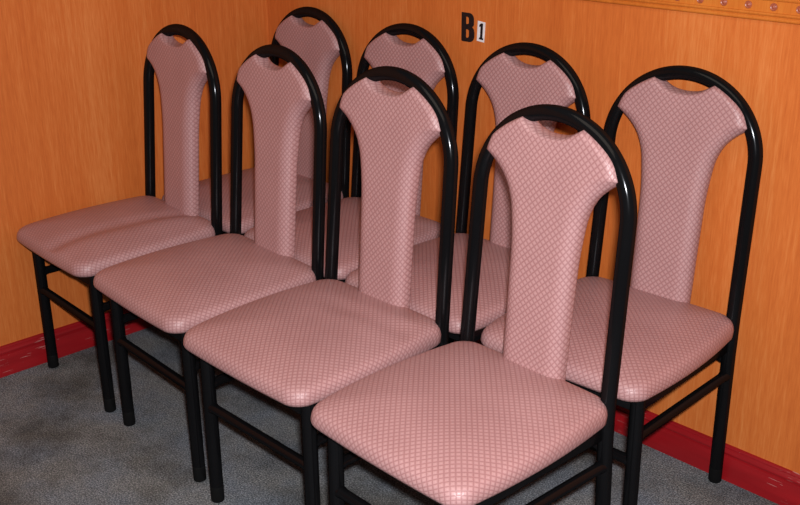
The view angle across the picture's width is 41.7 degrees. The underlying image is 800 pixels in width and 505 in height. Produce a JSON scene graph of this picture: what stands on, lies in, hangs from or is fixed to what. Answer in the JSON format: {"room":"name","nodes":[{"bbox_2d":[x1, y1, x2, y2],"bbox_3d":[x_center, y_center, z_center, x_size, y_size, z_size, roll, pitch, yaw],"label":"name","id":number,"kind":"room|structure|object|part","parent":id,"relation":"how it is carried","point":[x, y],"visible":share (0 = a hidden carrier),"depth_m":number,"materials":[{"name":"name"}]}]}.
{"room":"waiting room","nodes":[
{"label":"waiting room","id":0,"kind":"room"},
{"bbox_2d":[0,0,269,345],"bbox_3d":[-2.028,-0.585,2.264,4.216,2.600,0.100,-19,28,-40],"label":"wall","id":1,"kind":"structure","parent":0,"point":[72,71],"depth_m":3.31,"materials":[{"name":"orange wood"}]},
{"bbox_2d":[0,307,152,377],"bbox_3d":[-1.977,0.597,2.673,4.216,0.098,0.016,-19,28,-40],"label":"baseboard","id":2,"kind":"structure","parent":1,"relation":"attached to","point":[17,356],"depth_m":3.43,"materials":[{"name":"red paint"}]},
{"bbox_2d":[0,326,778,504],"bbox_3d":[-0.381,1.231,1.204,4.320,0.060,4.700,-19,28,-40],"label":"floor","id":3,"kind":"structure","parent":0,"point":[59,444],"depth_m":2.87,"materials":[{"name":"grey carpet"}]},
{"bbox_2d":[17,24,222,412],"bbox_3d":[-0.844,-0.128,3.189,0.532,1.065,0.474,-18,27,-38],"label":"dining chair","id":4,"kind":"object","parent":3,"relation":"on","point":[82,243],"visible":0.9,"depth_m":3.15,"materials":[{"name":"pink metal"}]},
{"bbox_3d":[-1.119,0.160,3.307,0.033,0.437,0.035,-18,27,-38],"label":"leg","id":5,"kind":"part","parent":4,"relation":"part of","materials":[{"name":"black metal"}]},
{"bbox_3d":[-0.842,-0.028,3.225,0.425,0.054,0.404,-18,27,-38],"label":"seat frame","id":6,"kind":"part","parent":4,"relation":"part of","materials":[{"name":"black metal"}]},
{"bbox_3d":[-0.862,0.261,3.038,0.033,0.437,0.035,-18,27,-38],"label":"leg","id":7,"kind":"part","parent":4,"relation":"part of","materials":[{"name":"black metal"}]},
{"bbox_3d":[-0.862,-0.071,3.192,0.480,0.070,0.473,-18,27,-38],"label":"seat","id":8,"kind":"part","parent":4,"relation":"part of","materials":[{"name":"pink fabric"}]},
{"bbox_3d":[-0.681,-0.380,3.247,0.088,0.576,0.354,-18,27,-38],"label":"backrest","id":9,"kind":"part","parent":4,"relation":"part of","materials":[{"name":"pink fabric"}]},
{"bbox_3d":[-0.676,-0.381,3.250,0.080,0.639,0.436,-18,27,-38],"label":"frame","id":10,"kind":"part","parent":4,"relation":"part of","materials":[{"name":"black metal"}]},
{"bbox_2d":[93,44,326,481],"bbox_3d":[-0.510,0.003,2.842,0.532,1.065,0.474,-18,27,-38],"label":"dining chair","id":11,"kind":"object","parent":3,"relation":"on","point":[176,289],"visible":0.96,"depth_m":2.81,"materials":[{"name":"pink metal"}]},
{"bbox_3d":[-0.785,0.290,2.962,0.033,0.437,0.035,-18,27,-38],"label":"leg","id":12,"kind":"part","parent":11,"relation":"part of","materials":[{"name":"black metal"}]},
{"bbox_3d":[-0.508,0.102,2.878,0.425,0.054,0.404,-18,27,-38],"label":"seat frame","id":13,"kind":"part","parent":11,"relation":"part of","materials":[{"name":"black metal"}]},
{"bbox_3d":[-0.530,0.391,2.692,0.033,0.437,0.035,-18,27,-38],"label":"leg","id":14,"kind":"part","parent":11,"relation":"part of","materials":[{"name":"black metal"}]},
{"bbox_3d":[-0.528,0.059,2.845,0.480,0.070,0.473,-18,27,-38],"label":"seat","id":15,"kind":"part","parent":11,"relation":"part of","materials":[{"name":"pink fabric"}]},
{"bbox_3d":[-0.346,-0.249,2.899,0.088,0.576,0.354,-18,27,-38],"label":"backrest","id":16,"kind":"part","parent":11,"relation":"part of","materials":[{"name":"pink fabric"}]},
{"bbox_3d":[-0.342,-0.251,2.902,0.080,0.639,0.436,-18,27,-38],"label":"frame","id":17,"kind":"part","parent":11,"relation":"part of","materials":[{"name":"black metal"}]},
{"bbox_2d":[162,7,351,235],"bbox_3d":[-0.474,-0.254,3.509,0.532,1.065,0.474,-19,28,-40],"label":"dining chair","id":18,"kind":"object","parent":3,"relation":"on","point":[320,44],"visible":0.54,"depth_m":3.46,"materials":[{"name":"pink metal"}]},
{"bbox_3d":[-0.492,-0.197,3.512,0.480,0.070,0.473,-19,28,-40],"label":"seat","id":19,"kind":"part","parent":18,"relation":"part of","materials":[{"name":"pink fabric"}]},
{"bbox_3d":[-0.315,-0.507,3.571,0.088,0.576,0.354,-19,28,-40],"label":"backrest","id":20,"kind":"part","parent":18,"relation":"part of","materials":[{"name":"pink fabric"}]},
{"bbox_3d":[-0.311,-0.509,3.574,0.080,0.639,0.436,-19,28,-40],"label":"frame","id":21,"kind":"part","parent":18,"relation":"part of","materials":[{"name":"black metal"}]},
{"bbox_2d":[183,66,458,504],"bbox_3d":[-0.189,0.129,2.493,0.536,1.074,0.478,-20,28,-40],"label":"dining chair","id":22,"kind":"object","parent":3,"relation":"on","point":[299,346],"visible":0.98,"depth_m":2.47,"materials":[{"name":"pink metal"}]},
{"bbox_3d":[-0.466,0.423,2.601,0.034,0.440,0.035,-20,28,-40],"label":"leg","id":23,"kind":"part","parent":22,"relation":"part of","materials":[{"name":"black metal"}]},
{"bbox_3d":[-0.196,0.521,2.341,0.034,0.440,0.035,-20,28,-40],"label":"leg","id":24,"kind":"part","parent":22,"relation":"part of","materials":[{"name":"black metal"}]},
{"bbox_3d":[-0.207,0.187,2.496,0.484,0.071,0.477,-20,28,-40],"label":"seat","id":25,"kind":"part","parent":22,"relation":"part of","materials":[{"name":"pink fabric"}]},
{"bbox_3d":[-0.187,0.229,2.530,0.428,0.054,0.408,-20,28,-40],"label":"seat frame","id":26,"kind":"part","parent":22,"relation":"part of","materials":[{"name":"black metal"}]},
{"bbox_3d":[-0.031,-0.127,2.558,0.089,0.581,0.357,-20,28,-40],"label":"backrest","id":27,"kind":"part","parent":22,"relation":"part of","materials":[{"name":"pink fabric"}]},
{"bbox_3d":[-0.027,-0.129,2.562,0.081,0.644,0.440,-20,28,-40],"label":"frame","id":28,"kind":"part","parent":22,"relation":"part of","materials":[{"name":"black metal"}]},
{"bbox_2d":[244,23,458,343],"bbox_3d":[-0.148,-0.121,3.156,0.532,1.065,0.474,-20,28,-41],"label":"dining chair","id":29,"kind":"object","parent":3,"relation":"on","point":[428,59],"visible":0.36,"depth_m":3.10,"materials":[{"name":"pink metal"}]},
{"bbox_3d":[-0.166,-0.064,3.159,0.480,0.070,0.473,-20,28,-41],"label":"seat","id":30,"kind":"part","parent":29,"relation":"part of","materials":[{"name":"pink fabric"}]},
{"bbox_3d":[0.007,-0.376,3.222,0.088,0.576,0.354,-20,28,-41],"label":"backrest","id":31,"kind":"part","parent":29,"relation":"part of","materials":[{"name":"pink fabric"}]},
{"bbox_3d":[0.011,-0.378,3.225,0.080,0.639,0.436,-20,28,-41],"label":"frame","id":32,"kind":"part","parent":29,"relation":"part of","materials":[{"name":"black metal"}]},
{"bbox_2d":[345,42,590,342],"bbox_3d":[0.175,0.002,2.828,0.532,1.065,0.474,-20,28,-41],"label":"dining chair","id":33,"kind":"object","parent":3,"relation":"on","point":[511,84],"visible":0.48,"depth_m":2.81,"materials":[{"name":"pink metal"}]},
{"bbox_3d":[0.157,0.059,2.830,0.480,0.070,0.473,-20,28,-41],"label":"seat","id":34,"kind":"part","parent":33,"relation":"part of","materials":[{"name":"pink fabric"}]},
{"bbox_3d":[0.177,0.101,2.864,0.425,0.054,0.404,-20,28,-41],"label":"seat frame","id":35,"kind":"part","parent":33,"relation":"part of","materials":[{"name":"black metal"}]},
{"bbox_3d":[0.335,-0.254,2.896,0.080,0.639,0.436,-20,28,-41],"label":"frame","id":36,"kind":"part","parent":33,"relation":"part of","materials":[{"name":"black metal"}]},
{"bbox_3d":[0.331,-0.253,2.893,0.088,0.576,0.354,-20,28,-41],"label":"backrest","id":37,"kind":"part","parent":33,"relation":"part of","materials":[{"name":"pink fabric"}]},
{"bbox_2d":[310,104,636,504],"bbox_3d":[0.140,0.262,2.150,0.532,1.065,0.474,-19,27,-39],"label":"dining chair","id":38,"kind":"object","parent":3,"relation":"on","point":[465,421],"visible":1,"depth_m":2.13,"materials":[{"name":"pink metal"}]},
{"bbox_3d":[-0.135,0.551,2.265,0.033,0.437,0.035,-19,27,-39],"label":"leg","id":39,"kind":"part","parent":38,"relation":"part of","materials":[{"name":"black metal"}]},
{"bbox_3d":[0.122,0.319,2.154,0.480,0.070,0.473,-19,27,-39],"label":"seat","id":40,"kind":"part","parent":38,"relation":"part of","materials":[{"name":"pink fabric"}]},
{"bbox_3d":[0.142,0.361,2.187,0.425,0.054,0.404,-19,27,-39],"label":"seat frame","id":41,"kind":"part","parent":38,"relation":"part of","materials":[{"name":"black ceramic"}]},
{"bbox_3d":[0.305,0.008,2.214,0.080,0.639,0.436,-19,27,-39],"label":"frame","id":42,"kind":"part","parent":38,"relation":"part of","materials":[{"name":"black metal"}]},
{"bbox_3d":[0.301,0.010,2.211,0.088,0.576,0.354,-19,27,-39],"label":"backrest","id":43,"kind":"part","parent":38,"relation":"part of","materials":[{"name":"pink fabric"}]},
{"bbox_3d":[0.439,0.545,2.270,0.034,0.438,0.084,8,23,22],"label":"leg","id":44,"kind":"part","parent":38,"relation":"part of","materials":[{"name":"black metal"}]},
{"bbox_2d":[481,65,762,504],"bbox_3d":[0.515,0.122,2.507,0.474,1.065,0.532,18,28,40],"label":"dining chair","id":45,"kind":"object","parent":3,"relation":"on","point":[669,339],"visible":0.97,"depth_m":2.49,"materials":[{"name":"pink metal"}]},
{"bbox_3d":[0.498,0.179,2.509,0.473,0.070,0.480,18,28,40],"label":"seat","id":46,"kind":"part","parent":45,"relation":"part of","materials":[{"name":"pink fabric"}]},
{"bbox_3d":[0.520,0.510,2.356,0.035,0.437,0.033,18,28,40],"label":"leg","id":47,"kind":"part","parent":45,"relation":"part of","materials":[{"name":"black metal"}]},
{"bbox_3d":[0.518,0.221,2.543,0.404,0.054,0.425,18,28,40],"label":"seat frame","id":48,"kind":"part","parent":45,"relation":"part of","materials":[{"name":"black metal"}]},
{"bbox_3d":[0.670,-0.136,2.581,0.436,0.639,0.080,18,28,40],"label":"frame","id":49,"kind":"part","parent":45,"relation":"part of","materials":[{"name":"black metal"}]},
{"bbox_3d":[0.666,-0.135,2.577,0.354,0.576,0.088,18,28,40],"label":"backrest","id":50,"kind":"part","parent":45,"relation":"part of","materials":[{"name":"pink fabric"}]},
{"bbox_3d":[0.813,0.398,2.645,0.034,0.438,0.084,7,22,18],"label":"leg","id":51,"kind":"part","parent":45,"relation":"part of","materials":[{"name":"black metal"}]},
{"bbox_2d":[267,0,799,473],"bbox_3d":[1.126,-0.545,2.085,0.100,2.600,4.716,-19,28,-40],"label":"wall","id":52,"kind":"structure","parent":0,"point":[608,46],"depth_m":2.63,"materials":[{"name":"orange wood"}]},
{"bbox_2d":[461,12,473,41],"bbox_3d":[0.195,-0.647,3.016,0.002,0.082,0.050,-19,28,-40],"label":"letter sign","id":53,"kind":"object","parent":52,"relation":"attached to","point":[464,26],"visible":1,"depth_m":3.02,"materials":[{"name":"black plastic"}]},
{"bbox_2d":[477,21,484,42],"bbox_3d":[0.230,-0.628,2.983,0.002,0.060,0.031,-19,28,-40],"label":"sticker","id":54,"kind":"object","parent":52,"relation":"attached to","point":[481,25],"visible":1,"depth_m":2.98,"materials":[{"name":"white paper"}]},
{"bbox_2d":[454,340,799,504],"bbox_3d":[1.130,0.649,2.462,0.016,0.098,4.616,-19,28,-40],"label":"baseboard","id":55,"kind":"structure","parent":52,"relation":"attached to","point":[780,485],"depth_m":2.73,"materials":[{"name":"red paint"}]},
{"bbox_2d":[584,0,799,24],"bbox_3d":[1.121,-0.438,2.046,0.012,0.065,4.616,-19,28,-40],"label":"trim","id":56,"kind":"structure","parent":52,"relation":"attached to","point":[781,11],"depth_m":2.40,"materials":[{"name":"brown wood"}]}
]}

